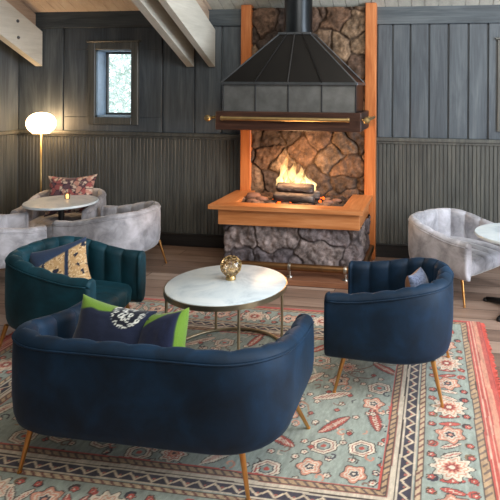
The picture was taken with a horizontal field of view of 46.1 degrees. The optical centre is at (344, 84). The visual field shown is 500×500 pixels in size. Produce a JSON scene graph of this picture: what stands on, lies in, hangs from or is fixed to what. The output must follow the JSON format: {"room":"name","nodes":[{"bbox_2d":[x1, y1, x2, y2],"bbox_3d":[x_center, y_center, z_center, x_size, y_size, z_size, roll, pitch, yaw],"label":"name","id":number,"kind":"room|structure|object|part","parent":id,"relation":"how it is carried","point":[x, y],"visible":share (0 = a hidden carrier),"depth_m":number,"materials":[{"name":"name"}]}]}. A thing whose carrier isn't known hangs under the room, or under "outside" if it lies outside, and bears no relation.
{"room":"hotel lounge","nodes":[
{"label":"hotel lounge","id":0,"kind":"room"},
{"bbox_2d":[0,40,18,213],"bbox_3d":[-4.804,-1.122,2.870,0.175,5.980,8.968,0,0,9],"label":"wall","id":1,"kind":"structure","parent":0,"point":[9,58],"depth_m":6.94,"materials":[{"name":"grey wood"}]},
{"bbox_2d":[0,130,18,135],"bbox_3d":[-4.732,0.568,2.756,0.052,0.044,8.727,0,0,9],"label":"trim","id":2,"kind":"structure","parent":1,"relation":"attached to","point":[10,131],"depth_m":6.89,"materials":[{"name":"grey wood"}]},
{"bbox_2d":[0,245,499,389],"bbox_3d":[-0.412,1.941,2.059,9.050,0.092,8.993,0,0,9],"label":"floor","id":3,"kind":"structure","parent":0,"point":[180,259],"depth_m":5.33,"materials":[{"name":"brown wood"}]},
{"bbox_2d":[0,212,46,268],"bbox_3d":[-3.347,1.546,5.382,0.833,0.660,0.820,0,0,-41],"label":"tub chair","id":4,"kind":"object","parent":3,"relation":"on","point":[15,231],"visible":0.73,"depth_m":5.24,"materials":[{"name":"grey fabric"}]},
{"bbox_2d":[26,112,55,191],"bbox_3d":[-3.620,1.100,6.845,0.321,1.548,0.321,0,0,9],"label":"floor lamp","id":5,"kind":"object","parent":3,"relation":"on","point":[40,123],"visible":0.85,"depth_m":6.75,"materials":[{"name":"white glass"}]},
{"bbox_3d":[-3.616,0.450,6.845,0.321,0.247,0.321,0,0,9],"label":"lamp shade","id":6,"kind":"part","parent":5,"relation":"part of","materials":[{"name":"white glass"}]},
{"bbox_2d":[10,188,105,237],"bbox_3d":[-3.138,1.547,6.455,0.820,0.660,0.833,0,0,-5],"label":"tub chair","id":7,"kind":"object","parent":3,"relation":"on","point":[36,218],"visible":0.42,"depth_m":6.34,"materials":[{"name":"grey fabric"}]},
{"bbox_3d":[-3.136,1.562,6.431,0.662,0.164,0.716,0,0,-5],"label":"seat","id":8,"kind":"part","parent":7,"relation":"part of","materials":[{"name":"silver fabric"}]},
{"bbox_2d":[44,174,96,216],"bbox_3d":[-3.087,1.240,6.474,0.568,0.463,0.225,0,0,-2],"label":"throw pillow","id":9,"kind":"object","parent":7,"relation":"on","point":[57,185],"visible":0.66,"depth_m":6.43,"materials":[{"name":"fabric"}]},
{"bbox_2d":[22,195,98,220],"bbox_3d":[-2.994,1.552,6.065,0.724,0.656,0.724,0,0,9],"label":"bistro table","id":10,"kind":"object","parent":3,"relation":"on","point":[58,203],"visible":0.53,"depth_m":5.99,"materials":[{"name":"stone"}]},
{"bbox_2d":[64,192,69,198],"bbox_3d":[-2.984,1.192,6.180,0.058,0.063,0.058,0,0,9],"label":"candle","id":11,"kind":"object","parent":10,"relation":"on","point":[67,196],"visible":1,"depth_m":6.17,"materials":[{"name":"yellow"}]},
{"bbox_2d":[52,201,166,262],"bbox_3d":[-2.333,1.552,5.839,0.833,0.660,0.820,0,0,13],"label":"tub chair","id":12,"kind":"object","parent":3,"relation":"on","point":[137,226],"visible":0.81,"depth_m":5.52,"materials":[{"name":"grey fabric"}]},
{"bbox_3d":[-1.929,1.756,6.077,0.098,0.256,0.031,0,0,-24],"label":"leg","id":13,"kind":"part","parent":12,"relation":"part of","materials":[{"name":"gold metal"}]},
{"bbox_2d":[0,298,499,499],"bbox_3d":[-0.810,1.887,3.605,3.642,0.011,2.576,0,0,9],"label":"patterned rug","id":14,"kind":"object","parent":3,"relation":"on","point":[384,433],"visible":0.43,"depth_m":2.99,"materials":[{"name":"multicoloured carpet"}]},
{"bbox_2d":[0,236,145,347],"bbox_3d":[-1.977,1.518,4.136,0.776,0.713,0.762,0,0,9],"label":"tub chair","id":15,"kind":"object","parent":14,"relation":"on","point":[118,275],"visible":0.76,"depth_m":3.89,"materials":[{"name":"teal fabric"}]},
{"bbox_3d":[-2.332,1.749,3.894,0.098,0.246,0.031,0,0,-28],"label":"leg","id":16,"kind":"part","parent":15,"relation":"part of","materials":[{"name":"gold metal"}]},
{"bbox_2d":[30,237,90,278],"bbox_3d":[-2.046,1.324,4.136,0.463,0.411,0.214,0,0,-17],"label":"throw pillow","id":17,"kind":"object","parent":15,"relation":"on","point":[70,259],"visible":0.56,"depth_m":4.11,"materials":[{"name":"fabric"}]},
{"bbox_3d":[-1.946,1.569,4.131,0.644,0.164,0.575,0,0,9],"label":"seat","id":18,"kind":"part","parent":15,"relation":"part of","materials":[{"name":"teal fabric"}]},
{"bbox_2d":[11,301,314,499],"bbox_3d":[-0.945,1.538,2.982,1.446,0.684,0.776,0,0,9],"label":"loveseat","id":19,"kind":"object","parent":14,"relation":"on","point":[182,399],"visible":0.98,"depth_m":2.61,"materials":[{"name":"blue fabric"}]},
{"bbox_3d":[-1.544,1.754,2.787,0.085,0.245,0.030,0,0,-6],"label":"leg","id":20,"kind":"part","parent":19,"relation":"part of","materials":[{"name":"gold metal"}]},
{"bbox_2d":[73,294,156,343],"bbox_3d":[-1.263,1.342,3.090,0.484,0.378,0.207,0,0,5],"label":"throw pillow","id":21,"kind":"object","parent":19,"relation":"on","point":[98,320],"visible":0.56,"depth_m":3.05,"materials":[{"name":"fabric"}]},
{"bbox_2d":[138,307,188,346],"bbox_3d":[-0.973,1.360,3.050,0.379,0.357,0.203,0,0,24],"label":"throw pillow","id":22,"kind":"object","parent":19,"relation":"on","point":[165,329],"visible":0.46,"depth_m":3.01,"materials":[{"name":"fabric"}]},
{"bbox_3d":[-0.458,1.761,2.615,0.068,0.244,0.030,0,0,25],"label":"leg","id":23,"kind":"part","parent":19,"relation":"part of","materials":[{"name":"gold metal"}]},
{"bbox_3d":[-0.245,1.760,3.094,0.031,0.250,0.178,0,0,32],"label":"leg","id":24,"kind":"part","parent":19,"relation":"part of","materials":[{"name":"gold metal"}]},
{"bbox_2d":[163,264,286,349],"bbox_3d":[-0.828,1.629,4.011,0.842,0.502,0.842,0,0,9],"label":"coffee table","id":25,"kind":"object","parent":14,"relation":"on","point":[206,289],"visible":0.75,"depth_m":3.90,"materials":[{"name":"stone"}]},
{"bbox_3d":[-1.199,1.640,3.856,0.019,0.459,0.019,0,0,-36],"label":"leg","id":26,"kind":"part","parent":25,"relation":"part of","materials":[{"name":"gold metal"}]},
{"bbox_3d":[-0.983,1.641,4.382,0.019,0.459,0.019,0,0,-6],"label":"leg","id":27,"kind":"part","parent":25,"relation":"part of","materials":[{"name":"gold metal"}]},
{"bbox_2d":[220,255,241,280],"bbox_3d":[-0.809,1.300,4.078,0.156,0.156,0.148,0,0,9],"label":"candle holder","id":28,"kind":"object","parent":25,"relation":"on","point":[230,274],"visible":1,"depth_m":4.06,"materials":[{"name":"gold metal"}]},
{"bbox_3d":[-0.809,1.285,4.078,0.152,0.123,0.144,0,0,9],"label":"glass globe","id":29,"kind":"part","parent":28,"relation":"part of"},
{"bbox_2d":[227,268,234,275],"bbox_3d":[-0.809,1.327,4.078,0.060,0.037,0.060,0,0,9],"label":"candle","id":30,"kind":"object","parent":28,"relation":"on","point":[230,273],"depth_m":4.05,"materials":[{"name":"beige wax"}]},
{"bbox_3d":[-0.673,1.643,3.639,0.019,0.459,0.019,0,0,-6],"label":"leg","id":31,"kind":"part","parent":25,"relation":"part of","materials":[{"name":"gold metal"}]},
{"bbox_3d":[-0.456,1.645,4.165,0.019,0.459,0.019,0,0,-36],"label":"leg","id":32,"kind":"part","parent":25,"relation":"part of","materials":[{"name":"gold metal"}]},
{"bbox_2d":[324,257,453,407],"bbox_3d":[0.322,1.540,3.763,0.760,0.696,0.762,0,0,13],"label":"tub chair","id":33,"kind":"object","parent":14,"relation":"on","point":[380,319],"visible":0.98,"depth_m":3.44,"materials":[{"name":"blue fabric"}]},
{"bbox_3d":[-0.029,1.763,3.541,0.098,0.246,0.031,0,0,-24],"label":"leg","id":34,"kind":"part","parent":33,"relation":"part of","materials":[{"name":"gold metal"}]},
{"bbox_2d":[405,267,428,286],"bbox_3d":[0.491,1.389,3.834,0.160,0.298,0.282,0,0,27],"label":"throw pillow","id":35,"kind":"object","parent":33,"relation":"on","point":[418,277],"visible":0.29,"depth_m":3.77,"materials":[{"name":"fabric"}]},
{"bbox_3d":[0.546,1.766,3.404,0.031,0.246,0.098,0,0,-40],"label":"leg","id":36,"kind":"part","parent":33,"relation":"part of","materials":[{"name":"gold metal"}]},
{"bbox_2d":[208,3,376,288],"bbox_3d":[-0.512,0.497,5.956,1.573,2.794,1.064,0,0,9],"label":"stone fireplace","id":37,"kind":"object","parent":3,"relation":"on","point":[339,165],"visible":0.65,"depth_m":6.26,"materials":[{"name":"brown stone"}]},
{"bbox_3d":[-1.114,0.493,6.530,0.122,2.794,0.104,0,0,9],"label":"post","id":38,"kind":"part","parent":37,"relation":"part of","materials":[{"name":"orange wood"}]},
{"bbox_2d":[246,192,260,198],"bbox_3d":[-0.966,1.191,6.127,0.191,0.097,0.127,0,0,9],"label":"rock","id":39,"kind":"object","parent":37,"relation":"on","point":[250,194],"visible":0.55,"depth_m":6.09,"materials":[{"name":"brown stone"}]},
{"bbox_2d":[256,196,267,200],"bbox_3d":[-0.873,1.203,6.039,0.147,0.073,0.092,0,0,9],"label":"rock","id":40,"kind":"object","parent":37,"relation":"on","point":[261,198],"visible":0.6,"depth_m":6.01,"materials":[{"name":"brown stone"}]},
{"bbox_2d":[204,0,374,131],"bbox_3d":[-0.528,-0.364,6.014,1.682,1.647,0.742,0,0,9],"label":"hood","id":41,"kind":"object","parent":37,"relation":"attached to","point":[295,81],"visible":1,"depth_m":5.82,"materials":[{"name":"metal"}]},
{"bbox_3d":[-1.323,0.335,6.106,0.093,0.067,0.665,0,0,9],"label":"rail","id":42,"kind":"part","parent":41,"relation":"part of","materials":[{"name":"gold metal"}]},
{"bbox_3d":[-0.603,0.339,5.712,1.316,0.048,0.084,0,0,9],"label":"rail","id":43,"kind":"part","parent":41,"relation":"part of","materials":[{"name":"gold metal"}]},
{"bbox_3d":[-0.527,-0.272,6.075,1.426,0.544,0.620,0,0,9],"label":"edge trim","id":44,"kind":"part","parent":41,"relation":"part of","materials":[{"name":"metal"}]},
{"bbox_3d":[0.245,0.344,5.846,0.093,0.067,0.665,0,0,9],"label":"rail","id":45,"kind":"part","parent":41,"relation":"part of","materials":[{"name":"gold metal"}]},
{"bbox_2d":[226,244,373,280],"bbox_3d":[-0.440,1.768,5.871,1.393,0.139,0.837,0,0,9],"label":"rail","id":46,"kind":"object","parent":37,"relation":"attached to","point":[289,266],"visible":0.58,"depth_m":5.47,"materials":[{"name":"brown metal"}]},
{"bbox_3d":[0.281,0.502,6.300,0.121,2.794,0.104,0,0,9],"label":"post","id":47,"kind":"part","parent":37,"relation":"part of","materials":[{"name":"orange wood"}]},
{"bbox_2d":[408,208,499,307],"bbox_3d":[1.036,1.573,5.418,0.820,0.660,0.833,0,0,-43],"label":"tub chair","id":48,"kind":"object","parent":3,"relation":"on","point":[446,235],"visible":0.89,"depth_m":5.23,"materials":[{"name":"grey fabric"}]},
{"bbox_3d":[1.016,1.774,4.958,0.031,0.256,0.098,0,0,-6],"label":"leg","id":49,"kind":"part","parent":48,"relation":"part of","materials":[{"name":"gold metal"}]},
{"bbox_3d":[1.053,1.587,5.400,0.662,0.164,0.716,0,0,-43],"label":"seat","id":50,"kind":"part","parent":48,"relation":"part of","materials":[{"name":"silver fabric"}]},
{"bbox_2d":[474,223,499,321],"bbox_3d":[1.464,1.579,4.862,0.724,0.656,0.724,0,0,9],"label":"bistro table","id":51,"kind":"object","parent":3,"relation":"on","point":[487,232],"visible":1,"depth_m":4.91,"materials":[{"name":"stone"}]},
{"bbox_2d":[18,23,499,244],"bbox_3d":[0.326,0.467,6.468,8.820,2.866,0.193,0,0,9],"label":"wall","id":52,"kind":"structure","parent":0,"point":[434,80],"depth_m":6.69,"materials":[{"name":"grey wood"}]},
{"bbox_2d":[86,40,140,124],"bbox_3d":[-2.751,-0.031,6.982,0.690,1.006,0.276,0,0,9],"label":"window","id":53,"kind":"structure","parent":52,"relation":"in","point":[99,51],"depth_m":6.90,"materials":[{"name":"grey wood"}]},
{"bbox_3d":[-2.735,-0.020,7.078,0.430,0.769,0.034,0,0,9],"label":"sash","id":54,"kind":"part","parent":53,"relation":"part of","materials":[{"name":"glass"}]},
{"bbox_2d":[17,130,499,145],"bbox_3d":[0.310,0.611,6.377,8.820,0.069,0.058,0,0,9],"label":"trim","id":55,"kind":"structure","parent":52,"relation":"attached to","point":[383,140],"depth_m":6.67,"materials":[{"name":"wood"}]},
{"bbox_2d":[34,4,499,27],"bbox_3d":[0.319,-0.773,6.381,8.820,0.204,0.048,0,0,9],"label":"trim","id":56,"kind":"structure","parent":52,"relation":"attached to","point":[461,14],"depth_m":6.62,"materials":[{"name":"grey wood"}]},
{"bbox_2d":[157,232,409,257],"bbox_3d":[0.302,1.826,6.377,8.820,0.147,0.058,0,0,9],"label":"baseboard","id":57,"kind":"structure","parent":52,"relation":"attached to","point":[167,238],"depth_m":6.67,"materials":[{"name":"black wood"}]},
{"bbox_2d":[495,37,499,131],"bbox_3d":[1.986,-0.002,6.199,0.736,1.006,0.276,0,0,9],"label":"window","id":58,"kind":"structure","parent":52,"relation":"in","point":[496,38],"depth_m":6.13,"materials":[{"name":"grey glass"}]},
{"bbox_2d":[20,0,499,11],"bbox_3d":[-0.383,-2.196,2.082,9.050,2.792,9.085,0,0,9],"label":"ceiling","id":59,"kind":"structure","parent":0,"point":[34,5],"depth_m":6.52,"materials":[{"name":"beige wood"}]},
{"bbox_2d":[6,0,35,25],"bbox_3d":[-4.215,-1.850,4.657,0.091,2.728,4.830,0,0,9],"label":"rafter","id":60,"kind":"object","parent":59,"relation":"attached to","point":[19,5],"visible":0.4,"depth_m":6.84,"materials":[{"name":"beige wood"}]},
{"bbox_2d":[0,0,41,65],"bbox_3d":[-4.117,-1.615,4.640,0.107,2.765,4.830,0,0,9],"label":"roof beam","id":61,"kind":"structure","parent":60,"relation":"attached to","point":[19,33],"depth_m":6.65,"materials":[{"name":"wood"}]},
{"bbox_2d":[131,0,193,66],"bbox_3d":[-2.188,-1.599,4.322,0.088,2.772,4.830,0,0,9],"label":"roof beam","id":62,"kind":"structure","parent":59,"relation":"attached to","point":[154,12],"depth_m":6.08,"materials":[{"name":"grey wood"}]},
{"bbox_2d":[196,0,208,18],"bbox_3d":[-2.053,-1.837,4.299,0.182,2.728,4.830,0,0,9],"label":"rafter","id":63,"kind":"object","parent":59,"relation":"attached to","point":[200,2],"visible":0.2,"depth_m":6.51,"materials":[{"name":"beige wood"}]},
{"bbox_2d":[158,0,214,66],"bbox_3d":[-1.926,-1.598,4.278,0.076,2.772,4.830,0,0,9],"label":"roof beam","id":64,"kind":"structure","parent":63,"relation":"attached to","point":[188,15],"depth_m":6.12,"materials":[{"name":"grey wood"}]},
{"label":"outside","id":65,"kind":"structure","parent":0,"visible":0},
{"bbox_2d":[109,54,130,112],"bbox_3d":[-3.778,0.132,10.661,2.917,3.492,1.922,0,0,9],"label":"leafy tree","id":66,"kind":"object","parent":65,"point":[118,93],"visible":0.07,"depth_m":10.36,"materials":[{"name":"green plant"}]},
{"bbox_3d":[-0.504,1.232,6.027,0.506,0.048,0.221,0,0,9],"label":"grate","id":67,"kind":"object","parent":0,"visible":0},
{"bbox_2d":[273,192,314,202],"bbox_3d":[-0.527,1.165,5.933,0.434,0.106,0.110,0,0,13],"label":"log","id":68,"kind":"object","parent":67,"relation":"on","point":[277,196],"visible":0.98,"depth_m":5.90,"materials":[{"name":"brown wood"}]},
{"bbox_2d":[276,182,313,193],"bbox_3d":[-0.521,1.075,5.991,0.394,0.110,0.112,0,0,14],"label":"log","id":69,"kind":"object","parent":68,"relation":"on","point":[307,188],"visible":0.99,"depth_m":5.96,"materials":[{"name":"brown wood"}]},
{"bbox_2d":[285,190,319,199],"bbox_3d":[-0.482,1.158,6.085,0.438,0.104,0.106,0,0,6],"label":"log","id":70,"kind":"object","parent":67,"relation":"on","point":[316,193],"visible":0.17,"depth_m":6.03,"materials":[{"name":"brown wood"}]}
]}

